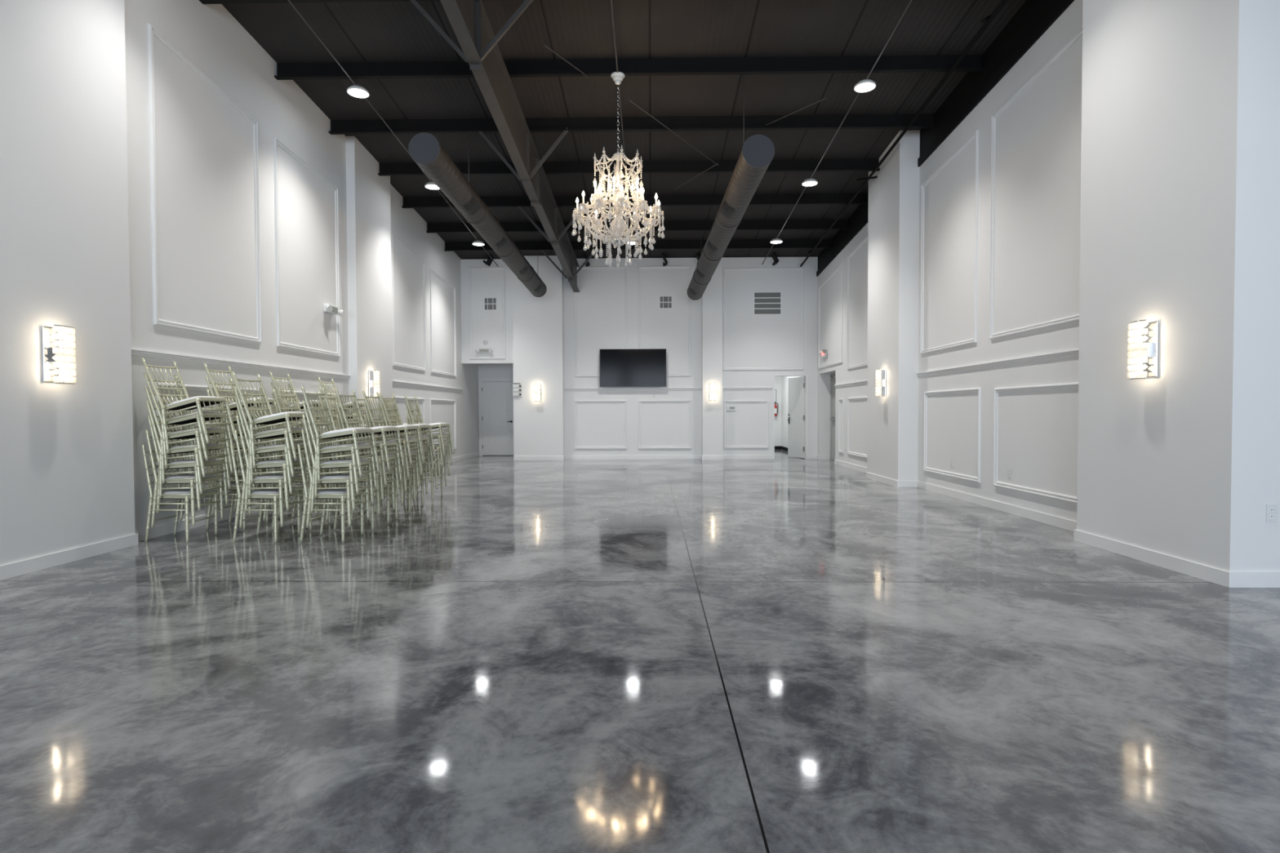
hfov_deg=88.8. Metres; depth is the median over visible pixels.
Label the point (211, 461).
cushion
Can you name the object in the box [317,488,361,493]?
cushion
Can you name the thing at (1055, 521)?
baseboard
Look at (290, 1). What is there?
conduit
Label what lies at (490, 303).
air vent
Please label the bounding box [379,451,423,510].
chair
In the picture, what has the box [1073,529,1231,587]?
baseboard
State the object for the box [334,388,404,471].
chair
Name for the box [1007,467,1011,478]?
power outlet
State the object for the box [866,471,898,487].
baseboard
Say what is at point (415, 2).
brace
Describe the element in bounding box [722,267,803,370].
trim
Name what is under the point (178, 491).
cushion
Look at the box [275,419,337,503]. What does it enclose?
chair
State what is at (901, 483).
baseboard
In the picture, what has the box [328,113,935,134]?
purlin
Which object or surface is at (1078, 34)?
trim
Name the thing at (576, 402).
trim
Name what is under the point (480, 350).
emergency light
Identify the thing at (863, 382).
trim
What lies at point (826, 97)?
rod
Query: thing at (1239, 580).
baseboard
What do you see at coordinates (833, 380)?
door
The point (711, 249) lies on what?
grille
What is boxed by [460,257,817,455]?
wall
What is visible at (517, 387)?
control panel
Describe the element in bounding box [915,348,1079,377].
trim
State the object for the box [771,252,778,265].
spotlight
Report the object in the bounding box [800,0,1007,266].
pipe
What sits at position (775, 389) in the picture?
frame
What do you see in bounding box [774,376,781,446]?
wall
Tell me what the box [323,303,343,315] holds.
emergency light
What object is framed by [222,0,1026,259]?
ceiling
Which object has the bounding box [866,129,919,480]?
wall pier
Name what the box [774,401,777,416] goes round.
fire extinguisher
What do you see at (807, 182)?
ceiling light
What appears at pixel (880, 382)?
wall sconce
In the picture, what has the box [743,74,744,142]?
wire
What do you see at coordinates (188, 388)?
trim
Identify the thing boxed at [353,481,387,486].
cushion
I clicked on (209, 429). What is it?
cushion
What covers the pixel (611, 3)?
conduit
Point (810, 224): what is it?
purlin
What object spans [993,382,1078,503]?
trim
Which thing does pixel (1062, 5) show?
wall cap
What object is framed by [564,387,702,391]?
trim
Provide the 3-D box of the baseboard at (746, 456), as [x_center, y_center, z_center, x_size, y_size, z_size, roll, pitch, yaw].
[2.732,0.777,16.570,1.284,0.104,0.016,0,1,1]
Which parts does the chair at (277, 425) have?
leg, leg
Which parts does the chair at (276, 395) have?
leg, backrest, leg, leg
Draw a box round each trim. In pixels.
[131,347,351,379]
[147,22,262,343]
[154,382,262,505]
[273,136,340,357]
[277,390,340,399]
[391,233,426,371]
[392,380,462,391]
[392,396,425,423]
[429,268,456,377]
[429,398,456,450]
[469,266,505,359]
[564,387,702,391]
[573,266,627,376]
[574,400,626,448]
[637,266,691,376]
[638,400,691,448]
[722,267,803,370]
[722,386,772,390]
[724,400,768,448]
[817,262,843,368]
[834,380,867,387]
[838,398,844,453]
[847,235,867,369]
[847,396,866,457]
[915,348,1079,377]
[920,129,978,354]
[923,387,981,483]
[989,26,1082,339]
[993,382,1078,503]
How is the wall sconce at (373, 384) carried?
attached to the wall pier at (367, 192)
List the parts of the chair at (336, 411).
leg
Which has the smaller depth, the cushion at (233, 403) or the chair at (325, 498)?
the chair at (325, 498)
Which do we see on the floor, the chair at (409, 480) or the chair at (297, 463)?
the chair at (409, 480)
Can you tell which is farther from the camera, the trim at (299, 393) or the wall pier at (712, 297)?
the wall pier at (712, 297)
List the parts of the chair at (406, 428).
leg, backrest, leg, seat, leg, leg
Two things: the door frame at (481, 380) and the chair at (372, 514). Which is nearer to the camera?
the chair at (372, 514)
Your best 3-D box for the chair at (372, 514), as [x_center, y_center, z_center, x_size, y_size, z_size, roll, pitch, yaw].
[-2.946,0.601,6.894,0.448,0.919,0.437,0,1,1]
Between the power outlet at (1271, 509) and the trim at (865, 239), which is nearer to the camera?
the power outlet at (1271, 509)
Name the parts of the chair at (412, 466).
leg, leg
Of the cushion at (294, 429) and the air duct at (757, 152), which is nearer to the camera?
the cushion at (294, 429)
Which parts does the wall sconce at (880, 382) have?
lamp shade, plate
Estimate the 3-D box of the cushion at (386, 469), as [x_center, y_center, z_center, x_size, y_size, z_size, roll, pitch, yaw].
[-2.858,0.460,6.891,0.342,0.030,0.360,-2,1,0]
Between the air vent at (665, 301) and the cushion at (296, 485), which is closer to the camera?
the cushion at (296, 485)
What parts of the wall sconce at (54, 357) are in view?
plate, lamp shade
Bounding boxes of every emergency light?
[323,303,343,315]
[474,347,493,353]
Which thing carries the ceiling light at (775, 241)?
attached to the conduit at (910, 1)
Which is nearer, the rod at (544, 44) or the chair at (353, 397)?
the rod at (544, 44)
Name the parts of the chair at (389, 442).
leg, backrest, leg, leg, seat, leg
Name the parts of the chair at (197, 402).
leg, backrest, leg, seat, leg, leg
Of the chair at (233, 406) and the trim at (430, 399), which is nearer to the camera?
the chair at (233, 406)
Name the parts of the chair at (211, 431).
leg, backrest, leg, seat, leg, leg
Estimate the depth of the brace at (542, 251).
15.26 m
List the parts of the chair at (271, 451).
leg, backrest, leg, seat, leg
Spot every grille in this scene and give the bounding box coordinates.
[463,196,480,215]
[496,236,509,251]
[519,265,529,277]
[534,284,543,293]
[688,287,696,297]
[695,269,704,279]
[706,240,716,255]
[720,200,734,219]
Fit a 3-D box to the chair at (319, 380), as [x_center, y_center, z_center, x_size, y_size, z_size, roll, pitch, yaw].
[-4.295,-0.269,9.555,0.626,0.893,0.437,0,1,1]
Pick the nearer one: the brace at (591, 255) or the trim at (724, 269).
the brace at (591, 255)
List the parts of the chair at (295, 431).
leg, backrest, leg, seat, leg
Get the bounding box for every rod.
[543,44,588,77]
[629,99,718,165]
[675,163,718,189]
[765,97,826,125]
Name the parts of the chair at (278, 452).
leg, leg, leg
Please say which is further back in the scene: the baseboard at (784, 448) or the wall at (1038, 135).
the baseboard at (784, 448)
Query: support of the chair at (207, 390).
on the chair at (209, 407)
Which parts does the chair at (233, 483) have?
leg, leg, leg, seat, leg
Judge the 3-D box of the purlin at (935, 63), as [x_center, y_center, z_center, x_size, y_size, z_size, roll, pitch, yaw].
[-0.178,-4.603,8.369,9.030,0.211,0.130,0,1,1]
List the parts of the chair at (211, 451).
leg, leg, seat, leg, leg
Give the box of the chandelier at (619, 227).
[571,71,665,267]
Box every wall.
[0,0,134,565]
[124,0,479,531]
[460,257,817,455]
[478,364,513,455]
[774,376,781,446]
[781,376,800,447]
[817,0,1082,521]
[817,275,830,459]
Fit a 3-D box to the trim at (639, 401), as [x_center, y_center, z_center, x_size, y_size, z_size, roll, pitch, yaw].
[0.636,-0.052,16.581,1.352,1.238,0.028,0,1,1]
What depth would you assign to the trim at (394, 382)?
13.89 m
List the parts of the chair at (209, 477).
leg, backrest, leg, leg, seat, leg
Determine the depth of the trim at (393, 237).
12.82 m
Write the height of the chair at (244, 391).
0.907 m
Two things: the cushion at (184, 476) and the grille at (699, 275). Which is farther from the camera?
the grille at (699, 275)
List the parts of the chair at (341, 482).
leg, backrest, leg, seat, leg, leg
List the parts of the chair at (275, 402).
leg, leg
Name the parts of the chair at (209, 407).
leg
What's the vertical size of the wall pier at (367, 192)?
5.587 m
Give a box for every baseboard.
[0,533,138,580]
[134,496,301,542]
[430,452,479,464]
[513,456,564,460]
[564,455,701,459]
[702,455,723,460]
[723,454,773,459]
[774,446,781,449]
[781,446,787,451]
[808,454,816,458]
[818,455,829,459]
[834,459,866,472]
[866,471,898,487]
[897,480,917,487]
[916,480,1076,531]
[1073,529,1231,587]
[1231,572,1279,587]
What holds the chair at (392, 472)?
on the chair at (372, 514)
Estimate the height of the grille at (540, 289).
0.133 m
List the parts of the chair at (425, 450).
leg, leg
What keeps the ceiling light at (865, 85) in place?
attached to the conduit at (910, 1)
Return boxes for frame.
[478,377,513,455]
[773,373,808,459]
[774,389,776,402]
[830,373,835,459]
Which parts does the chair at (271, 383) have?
backrest, leg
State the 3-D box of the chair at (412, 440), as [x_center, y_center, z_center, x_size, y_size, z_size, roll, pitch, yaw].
[-2.873,0.176,7.604,0.526,0.912,0.437,0,1,1]
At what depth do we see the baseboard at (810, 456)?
16.53 m
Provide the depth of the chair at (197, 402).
6.14 m
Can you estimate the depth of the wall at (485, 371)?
18.23 m
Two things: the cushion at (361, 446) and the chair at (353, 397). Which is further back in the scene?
the chair at (353, 397)
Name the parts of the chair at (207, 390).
leg, leg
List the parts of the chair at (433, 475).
leg, leg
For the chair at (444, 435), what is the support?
on the chair at (437, 451)
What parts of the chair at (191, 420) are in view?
leg, backrest, leg, seat, leg, leg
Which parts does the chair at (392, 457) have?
leg, leg, leg, seat, leg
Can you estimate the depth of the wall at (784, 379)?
20.28 m
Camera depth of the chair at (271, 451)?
6.08 m
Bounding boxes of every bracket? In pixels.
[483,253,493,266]
[582,253,590,266]
[662,253,667,266]
[695,252,699,265]
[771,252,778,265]
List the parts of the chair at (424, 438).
backrest, leg, seat, leg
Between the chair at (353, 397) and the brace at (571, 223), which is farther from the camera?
the brace at (571, 223)
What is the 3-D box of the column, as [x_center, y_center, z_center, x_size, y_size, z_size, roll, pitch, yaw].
[5.741,-1.945,5.129,3.480,6.029,1.590,0,1,1]
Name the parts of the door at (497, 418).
panel, panel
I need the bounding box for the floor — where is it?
[0,449,1279,852]
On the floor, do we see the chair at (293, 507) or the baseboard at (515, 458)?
the chair at (293, 507)
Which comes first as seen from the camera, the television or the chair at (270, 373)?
the chair at (270, 373)
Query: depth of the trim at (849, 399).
13.76 m
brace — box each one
[409,0,467,62]
[478,131,520,180]
[479,0,533,61]
[517,206,550,242]
[528,127,568,178]
[540,249,567,278]
[556,215,576,240]
[572,252,595,277]
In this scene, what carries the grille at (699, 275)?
attached to the air duct at (757, 152)
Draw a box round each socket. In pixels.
[1269,507,1275,511]
[1269,514,1275,518]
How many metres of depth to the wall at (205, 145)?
7.70 m
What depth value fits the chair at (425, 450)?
8.45 m
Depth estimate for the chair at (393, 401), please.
9.66 m
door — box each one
[481,382,513,454]
[786,376,804,457]
[830,374,835,459]
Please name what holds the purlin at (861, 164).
on the rafter
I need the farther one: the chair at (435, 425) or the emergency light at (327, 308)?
the emergency light at (327, 308)
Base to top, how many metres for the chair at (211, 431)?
0.907 m
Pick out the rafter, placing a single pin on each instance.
(468, 20)
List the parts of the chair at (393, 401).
backrest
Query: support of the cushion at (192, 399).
on the chair at (197, 402)
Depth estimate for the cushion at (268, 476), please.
6.17 m
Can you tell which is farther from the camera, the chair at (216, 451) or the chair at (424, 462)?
the chair at (424, 462)
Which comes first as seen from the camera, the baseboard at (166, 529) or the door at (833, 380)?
the baseboard at (166, 529)
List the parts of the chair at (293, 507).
leg, leg, leg, leg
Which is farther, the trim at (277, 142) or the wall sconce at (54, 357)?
the trim at (277, 142)
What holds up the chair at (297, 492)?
on the floor
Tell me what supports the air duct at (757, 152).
hanging from the wire at (744, 74)
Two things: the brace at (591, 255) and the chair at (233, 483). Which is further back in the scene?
the brace at (591, 255)
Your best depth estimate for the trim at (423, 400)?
13.72 m
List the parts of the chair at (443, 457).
leg, leg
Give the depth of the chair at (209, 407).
6.75 m
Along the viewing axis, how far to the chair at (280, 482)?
6.08 m
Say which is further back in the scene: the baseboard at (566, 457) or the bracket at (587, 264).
the baseboard at (566, 457)
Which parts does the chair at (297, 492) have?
leg, backrest, leg, seat, leg, leg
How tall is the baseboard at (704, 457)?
0.104 m
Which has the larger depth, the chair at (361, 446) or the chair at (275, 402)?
the chair at (275, 402)
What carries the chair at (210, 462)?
on the chair at (209, 477)
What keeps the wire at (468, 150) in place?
hanging from the purlin at (923, 120)
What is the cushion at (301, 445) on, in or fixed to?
on the chair at (271, 451)
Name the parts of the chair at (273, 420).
leg, backrest, leg, seat, leg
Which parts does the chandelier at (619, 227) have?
drip dish, bead chain, bead chain, bead chain, arm, bead chain, arm, bead chain, bead chain, drip dish, bead chain, bead chain, bead chain, bead chain, bead chain, arm, bead chain, bead chain, bead chain, bead chain, drip dish, arm, chain, stem, lamp shade, bead chain, arm, drip dish, bead chain, bead chain, bead chain, arm, bead chain, bead chain, bead chain, bead chain, bead chain, arm, bead chain, arm, arm, bead chain, drip dish, arm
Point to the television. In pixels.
(630, 367)
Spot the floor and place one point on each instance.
(784, 654)
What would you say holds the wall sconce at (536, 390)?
attached to the wall pier at (538, 322)
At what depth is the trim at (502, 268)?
16.59 m
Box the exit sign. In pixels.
[818,348,826,358]
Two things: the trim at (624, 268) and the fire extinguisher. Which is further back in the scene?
the fire extinguisher
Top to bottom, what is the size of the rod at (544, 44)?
0.065 m
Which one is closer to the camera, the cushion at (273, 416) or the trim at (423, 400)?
the cushion at (273, 416)
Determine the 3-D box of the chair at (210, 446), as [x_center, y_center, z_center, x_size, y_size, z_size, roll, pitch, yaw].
[-4.323,0.210,6.264,0.526,0.912,0.437,0,1,1]
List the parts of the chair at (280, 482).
leg, backrest, leg, seat, leg, leg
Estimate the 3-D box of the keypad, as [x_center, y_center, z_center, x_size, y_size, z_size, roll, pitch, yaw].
[2.305,-0.463,16.545,0.240,0.120,0.024,0,1,1]
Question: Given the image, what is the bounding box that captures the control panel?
[512,382,522,396]
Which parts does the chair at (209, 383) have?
leg, backrest, leg, leg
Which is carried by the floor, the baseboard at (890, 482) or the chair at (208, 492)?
the chair at (208, 492)
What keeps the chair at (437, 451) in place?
on the chair at (443, 457)
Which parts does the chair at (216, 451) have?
leg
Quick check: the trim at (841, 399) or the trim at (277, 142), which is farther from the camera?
the trim at (841, 399)
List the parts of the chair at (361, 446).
leg, backrest, leg, seat, leg, leg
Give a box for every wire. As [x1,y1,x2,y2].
[468,150,469,182]
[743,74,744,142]
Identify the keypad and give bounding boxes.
[726,405,735,410]
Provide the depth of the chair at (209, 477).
6.11 m
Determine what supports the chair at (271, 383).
on the chair at (273, 394)
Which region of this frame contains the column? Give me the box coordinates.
[1076,0,1279,572]
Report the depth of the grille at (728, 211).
9.31 m
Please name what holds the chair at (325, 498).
on the floor
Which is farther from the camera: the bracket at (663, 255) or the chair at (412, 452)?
the bracket at (663, 255)
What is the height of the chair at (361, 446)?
0.912 m
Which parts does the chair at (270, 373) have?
leg, backrest, leg, seat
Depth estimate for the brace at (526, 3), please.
6.96 m
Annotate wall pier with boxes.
[345,136,392,435]
[512,255,564,456]
[702,257,722,455]
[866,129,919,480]
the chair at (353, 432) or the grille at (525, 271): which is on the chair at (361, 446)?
the chair at (353, 432)
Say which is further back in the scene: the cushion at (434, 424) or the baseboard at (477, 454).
the baseboard at (477, 454)
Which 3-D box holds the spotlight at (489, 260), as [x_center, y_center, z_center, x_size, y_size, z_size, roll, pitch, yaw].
[-3.793,-4.187,16.398,0.222,0.258,0.320,0,1,1]
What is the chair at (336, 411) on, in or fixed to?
on the chair
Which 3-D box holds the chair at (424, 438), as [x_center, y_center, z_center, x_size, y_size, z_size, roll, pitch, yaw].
[-2.942,0.162,8.269,0.526,0.912,0.437,0,1,1]
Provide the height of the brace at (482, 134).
0.739 m
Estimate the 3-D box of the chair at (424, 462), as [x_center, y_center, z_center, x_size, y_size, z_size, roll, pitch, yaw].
[-2.990,0.434,8.274,0.488,0.930,0.437,-2,1,0]
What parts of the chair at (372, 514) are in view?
leg, leg, seat, leg, leg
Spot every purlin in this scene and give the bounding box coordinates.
[199,0,439,4]
[274,54,983,79]
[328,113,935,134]
[377,158,879,175]
[401,193,868,208]
[426,219,848,232]
[444,239,832,251]
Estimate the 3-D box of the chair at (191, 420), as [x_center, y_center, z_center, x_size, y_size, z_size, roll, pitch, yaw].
[-4.306,-0.061,6.263,0.593,0.901,0.437,0,1,1]
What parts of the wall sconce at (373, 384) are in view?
plate, lamp shade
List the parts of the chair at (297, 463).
leg, backrest, leg, seat, leg, leg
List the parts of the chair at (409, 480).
leg, leg, leg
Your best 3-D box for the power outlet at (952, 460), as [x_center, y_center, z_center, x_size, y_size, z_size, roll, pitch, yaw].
[4.359,0.512,9.122,0.008,0.116,0.072,0,1,1]
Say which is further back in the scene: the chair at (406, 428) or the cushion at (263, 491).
the chair at (406, 428)
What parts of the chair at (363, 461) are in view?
leg, backrest, leg, seat, leg, leg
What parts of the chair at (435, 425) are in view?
leg, backrest, leg, seat, leg, leg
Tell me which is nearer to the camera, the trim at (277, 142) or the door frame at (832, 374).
the trim at (277, 142)
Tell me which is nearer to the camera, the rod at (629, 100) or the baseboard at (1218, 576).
the baseboard at (1218, 576)
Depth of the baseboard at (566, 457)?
16.61 m
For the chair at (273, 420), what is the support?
on the chair at (295, 431)
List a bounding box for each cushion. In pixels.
[162,488,214,494]
[164,474,219,479]
[166,395,224,405]
[167,458,222,464]
[168,427,223,434]
[168,443,223,448]
[170,412,224,418]
[222,481,242,485]
[228,397,273,405]
[229,468,266,472]
[251,488,297,493]
[253,411,305,420]
[253,473,302,479]
[255,427,305,434]
[255,443,303,448]
[255,458,306,463]
[288,481,322,486]
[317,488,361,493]
[320,426,369,435]
[320,442,370,449]
[320,458,368,464]
[320,473,365,479]
[352,467,391,472]
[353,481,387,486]
[360,440,395,444]
[369,426,396,429]
[389,437,417,440]
[395,424,417,427]
[413,423,429,426]
[428,422,447,425]
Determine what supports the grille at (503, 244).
attached to the air duct at (424, 148)
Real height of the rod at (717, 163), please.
0.091 m
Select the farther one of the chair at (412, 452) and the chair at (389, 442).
the chair at (412, 452)
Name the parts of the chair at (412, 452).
leg, leg, seat, leg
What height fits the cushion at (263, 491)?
0.030 m
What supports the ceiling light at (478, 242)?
attached to the conduit at (290, 1)
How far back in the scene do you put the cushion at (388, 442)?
6.84 m
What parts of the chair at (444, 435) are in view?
leg, backrest, leg, seat, leg, leg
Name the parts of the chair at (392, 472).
leg, leg, leg, seat, leg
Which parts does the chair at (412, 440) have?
leg, backrest, leg, leg, seat, leg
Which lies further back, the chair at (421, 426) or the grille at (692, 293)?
the grille at (692, 293)
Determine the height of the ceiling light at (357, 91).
0.140 m
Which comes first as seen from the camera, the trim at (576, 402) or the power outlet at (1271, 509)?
the power outlet at (1271, 509)
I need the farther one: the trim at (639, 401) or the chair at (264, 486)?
the trim at (639, 401)
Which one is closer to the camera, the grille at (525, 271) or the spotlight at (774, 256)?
the grille at (525, 271)
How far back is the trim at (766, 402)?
16.55 m
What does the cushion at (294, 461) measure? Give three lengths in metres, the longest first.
0.360 x 0.342 x 0.030 m
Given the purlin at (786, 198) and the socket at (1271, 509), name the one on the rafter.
the purlin at (786, 198)
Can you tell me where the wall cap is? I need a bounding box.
[816,0,1074,276]
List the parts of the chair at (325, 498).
leg, backrest, leg, seat, leg, leg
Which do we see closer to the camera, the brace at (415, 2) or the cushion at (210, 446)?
the cushion at (210, 446)
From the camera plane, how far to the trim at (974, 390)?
8.96 m
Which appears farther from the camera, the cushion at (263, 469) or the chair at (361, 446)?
the cushion at (263, 469)
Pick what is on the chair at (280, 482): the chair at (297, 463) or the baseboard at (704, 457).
the chair at (297, 463)
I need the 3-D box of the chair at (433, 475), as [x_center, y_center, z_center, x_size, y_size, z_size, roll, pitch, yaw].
[-3.048,0.553,9.143,0.448,0.919,0.437,0,1,1]
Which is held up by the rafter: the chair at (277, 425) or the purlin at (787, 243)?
the purlin at (787, 243)
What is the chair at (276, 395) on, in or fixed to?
on the chair at (275, 402)
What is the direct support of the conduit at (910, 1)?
attached to the ceiling
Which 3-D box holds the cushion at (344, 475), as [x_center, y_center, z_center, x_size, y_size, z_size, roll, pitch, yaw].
[-2.868,0.474,6.245,0.342,0.030,0.360,-2,1,1]
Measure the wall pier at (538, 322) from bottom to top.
5.118 m
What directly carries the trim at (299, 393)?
attached to the wall at (205, 145)
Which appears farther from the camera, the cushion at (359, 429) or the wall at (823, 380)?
the wall at (823, 380)
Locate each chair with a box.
[141,357,235,453]
[141,443,217,542]
[143,372,235,468]
[144,386,233,483]
[145,429,223,528]
[146,400,231,498]
[147,414,228,513]
[204,363,284,440]
[204,376,283,455]
[205,450,268,529]
[206,388,279,476]
[208,405,279,485]
[208,420,275,501]
[208,435,273,515]
[230,444,301,542]
[231,371,315,468]
[233,386,315,483]
[234,428,306,528]
[235,400,312,497]
[235,414,310,513]
[244,391,303,437]
[251,486,297,518]
[269,372,330,426]
[269,442,331,530]
[270,382,323,435]
[271,393,323,426]
[272,388,344,471]
[273,401,342,486]
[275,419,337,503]
[276,426,336,516]
[297,444,364,542]
[301,386,379,483]
[301,429,369,528]
[302,400,377,497]
[302,414,373,513]
[315,484,366,516]
[316,391,378,454]
[317,377,365,418]
[318,386,365,425]
[318,403,361,466]
[331,442,390,530]
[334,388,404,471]
[335,401,402,486]
[336,413,399,503]
[336,427,395,516]
[351,393,400,434]
[362,391,423,467]
[363,402,422,479]
[363,453,411,519]
[364,413,419,492]
[367,434,415,506]
[379,392,435,461]
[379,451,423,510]
[381,434,427,498]
[382,403,434,473]
[384,395,427,444]
[385,413,431,485]
[389,484,418,496]
[403,446,443,500]
[404,394,453,456]
[404,404,452,467]
[404,413,449,479]
[404,423,447,490]
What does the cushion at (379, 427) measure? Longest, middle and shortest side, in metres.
0.360 x 0.342 x 0.030 m
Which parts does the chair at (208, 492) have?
leg, backrest, leg, leg, seat, leg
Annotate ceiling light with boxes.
[346,82,369,97]
[424,180,439,190]
[471,238,484,245]
[769,235,782,244]
[801,175,817,186]
[853,76,875,93]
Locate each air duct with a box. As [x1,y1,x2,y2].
[408,132,546,297]
[687,134,774,300]
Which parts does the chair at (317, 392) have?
leg, backrest, leg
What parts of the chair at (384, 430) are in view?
leg, backrest, leg, seat, leg, leg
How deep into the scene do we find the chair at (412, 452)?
7.62 m
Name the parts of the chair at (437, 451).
leg, seat, leg, leg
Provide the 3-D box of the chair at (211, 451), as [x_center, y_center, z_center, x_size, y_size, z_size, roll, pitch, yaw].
[-4.247,0.467,6.942,0.488,0.930,0.437,-2,1,1]
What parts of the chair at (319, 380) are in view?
leg, backrest, seat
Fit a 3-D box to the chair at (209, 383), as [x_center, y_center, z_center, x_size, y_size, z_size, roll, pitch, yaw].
[-4.183,-0.077,6.936,0.593,0.901,0.437,0,1,1]
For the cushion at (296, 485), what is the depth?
6.76 m
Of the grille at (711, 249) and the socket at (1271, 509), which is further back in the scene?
the grille at (711, 249)
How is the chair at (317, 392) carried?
on the chair at (336, 411)
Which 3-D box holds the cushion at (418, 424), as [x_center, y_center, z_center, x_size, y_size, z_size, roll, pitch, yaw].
[-2.895,-0.006,8.258,0.342,0.030,0.360,-9,1,1]
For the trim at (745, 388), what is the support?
attached to the wall at (748, 337)
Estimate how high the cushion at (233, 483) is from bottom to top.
0.030 m
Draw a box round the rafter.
[440,0,579,292]
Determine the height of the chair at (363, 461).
0.916 m
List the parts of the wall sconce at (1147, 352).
lamp shade, plate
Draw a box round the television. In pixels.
[600,348,666,386]
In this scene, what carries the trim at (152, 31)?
attached to the wall at (205, 145)
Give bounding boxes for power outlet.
[951,458,953,467]
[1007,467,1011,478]
[1266,504,1277,521]
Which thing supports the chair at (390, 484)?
on the floor
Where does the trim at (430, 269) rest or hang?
attached to the wall at (205, 145)
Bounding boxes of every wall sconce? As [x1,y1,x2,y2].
[41,324,76,384]
[368,369,380,396]
[533,383,540,401]
[709,382,716,400]
[875,368,886,396]
[1127,319,1159,379]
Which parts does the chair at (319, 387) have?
backrest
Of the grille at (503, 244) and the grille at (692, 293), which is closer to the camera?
the grille at (503, 244)
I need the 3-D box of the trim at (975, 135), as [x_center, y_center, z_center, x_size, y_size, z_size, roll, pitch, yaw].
[4.344,-2.464,9.257,0.028,2.725,1.720,0,1,1]
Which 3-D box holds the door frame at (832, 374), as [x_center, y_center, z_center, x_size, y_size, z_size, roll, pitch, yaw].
[4.816,-0.228,15.616,0.150,2.145,1.430,0,1,1]
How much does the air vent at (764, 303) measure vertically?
0.610 m
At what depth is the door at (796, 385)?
17.02 m
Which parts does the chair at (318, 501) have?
leg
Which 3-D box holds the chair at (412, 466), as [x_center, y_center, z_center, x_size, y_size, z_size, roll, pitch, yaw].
[-2.921,0.448,7.617,0.488,0.930,0.437,-2,1,0]
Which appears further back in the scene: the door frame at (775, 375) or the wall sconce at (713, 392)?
the door frame at (775, 375)
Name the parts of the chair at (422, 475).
leg, leg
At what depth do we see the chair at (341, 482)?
6.07 m
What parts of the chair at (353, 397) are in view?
backrest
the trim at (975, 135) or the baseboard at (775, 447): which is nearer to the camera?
the trim at (975, 135)
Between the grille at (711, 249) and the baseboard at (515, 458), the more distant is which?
the baseboard at (515, 458)
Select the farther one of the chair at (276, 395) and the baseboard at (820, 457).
the baseboard at (820, 457)
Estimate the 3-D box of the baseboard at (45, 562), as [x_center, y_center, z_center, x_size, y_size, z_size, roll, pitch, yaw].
[-4.699,1.161,0.042,0.016,0.104,11.876,0,1,1]
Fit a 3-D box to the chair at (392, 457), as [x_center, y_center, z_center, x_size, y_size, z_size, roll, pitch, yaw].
[-2.868,0.328,6.889,0.490,0.916,0.437,0,1,1]
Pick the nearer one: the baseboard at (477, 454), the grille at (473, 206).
the grille at (473, 206)
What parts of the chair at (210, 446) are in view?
leg, backrest, leg, seat, leg, leg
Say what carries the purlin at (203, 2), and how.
on the rafter
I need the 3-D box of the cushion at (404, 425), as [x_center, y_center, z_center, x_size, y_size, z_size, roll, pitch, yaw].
[-2.826,0.008,7.595,0.342,0.030,0.360,-9,1,0]
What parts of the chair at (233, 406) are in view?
leg, backrest, leg, seat, leg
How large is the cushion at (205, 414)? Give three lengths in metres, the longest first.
0.360 x 0.342 x 0.030 m
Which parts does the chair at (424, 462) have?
leg, leg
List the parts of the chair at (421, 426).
leg, backrest, leg, leg, seat, leg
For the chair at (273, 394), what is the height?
0.907 m
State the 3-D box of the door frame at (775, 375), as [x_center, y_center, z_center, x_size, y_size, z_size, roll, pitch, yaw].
[3.816,-0.254,16.656,0.880,2.158,0.262,0,1,1]
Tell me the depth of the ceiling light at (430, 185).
11.54 m
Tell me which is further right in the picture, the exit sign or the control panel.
the exit sign
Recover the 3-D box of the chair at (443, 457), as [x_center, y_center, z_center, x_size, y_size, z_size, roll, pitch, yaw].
[-3.001,0.415,9.143,0.488,0.930,0.437,-2,1,1]
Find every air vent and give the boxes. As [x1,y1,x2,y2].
[484,297,497,310]
[659,295,672,308]
[752,290,782,315]
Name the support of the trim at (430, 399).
attached to the wall at (205, 145)
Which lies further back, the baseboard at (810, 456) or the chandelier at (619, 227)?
the baseboard at (810, 456)
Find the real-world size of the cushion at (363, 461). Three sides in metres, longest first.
0.360 x 0.342 x 0.030 m
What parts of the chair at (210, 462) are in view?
leg, backrest, leg, seat, leg, leg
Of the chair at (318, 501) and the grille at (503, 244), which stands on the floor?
the chair at (318, 501)
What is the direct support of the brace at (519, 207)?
attached to the rafter
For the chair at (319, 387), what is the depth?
9.54 m
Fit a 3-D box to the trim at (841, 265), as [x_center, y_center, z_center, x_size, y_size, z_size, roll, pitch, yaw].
[4.445,-2.508,15.297,0.028,2.180,2.000,0,1,1]
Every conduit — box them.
[288,0,497,266]
[610,0,631,225]
[761,0,912,264]
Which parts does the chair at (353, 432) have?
leg, backrest, leg, seat, leg, leg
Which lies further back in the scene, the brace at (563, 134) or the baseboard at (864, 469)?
the baseboard at (864, 469)
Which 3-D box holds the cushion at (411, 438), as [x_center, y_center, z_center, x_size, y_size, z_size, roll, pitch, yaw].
[-2.834,0.154,7.603,0.342,0.030,0.360,-6,1,2]

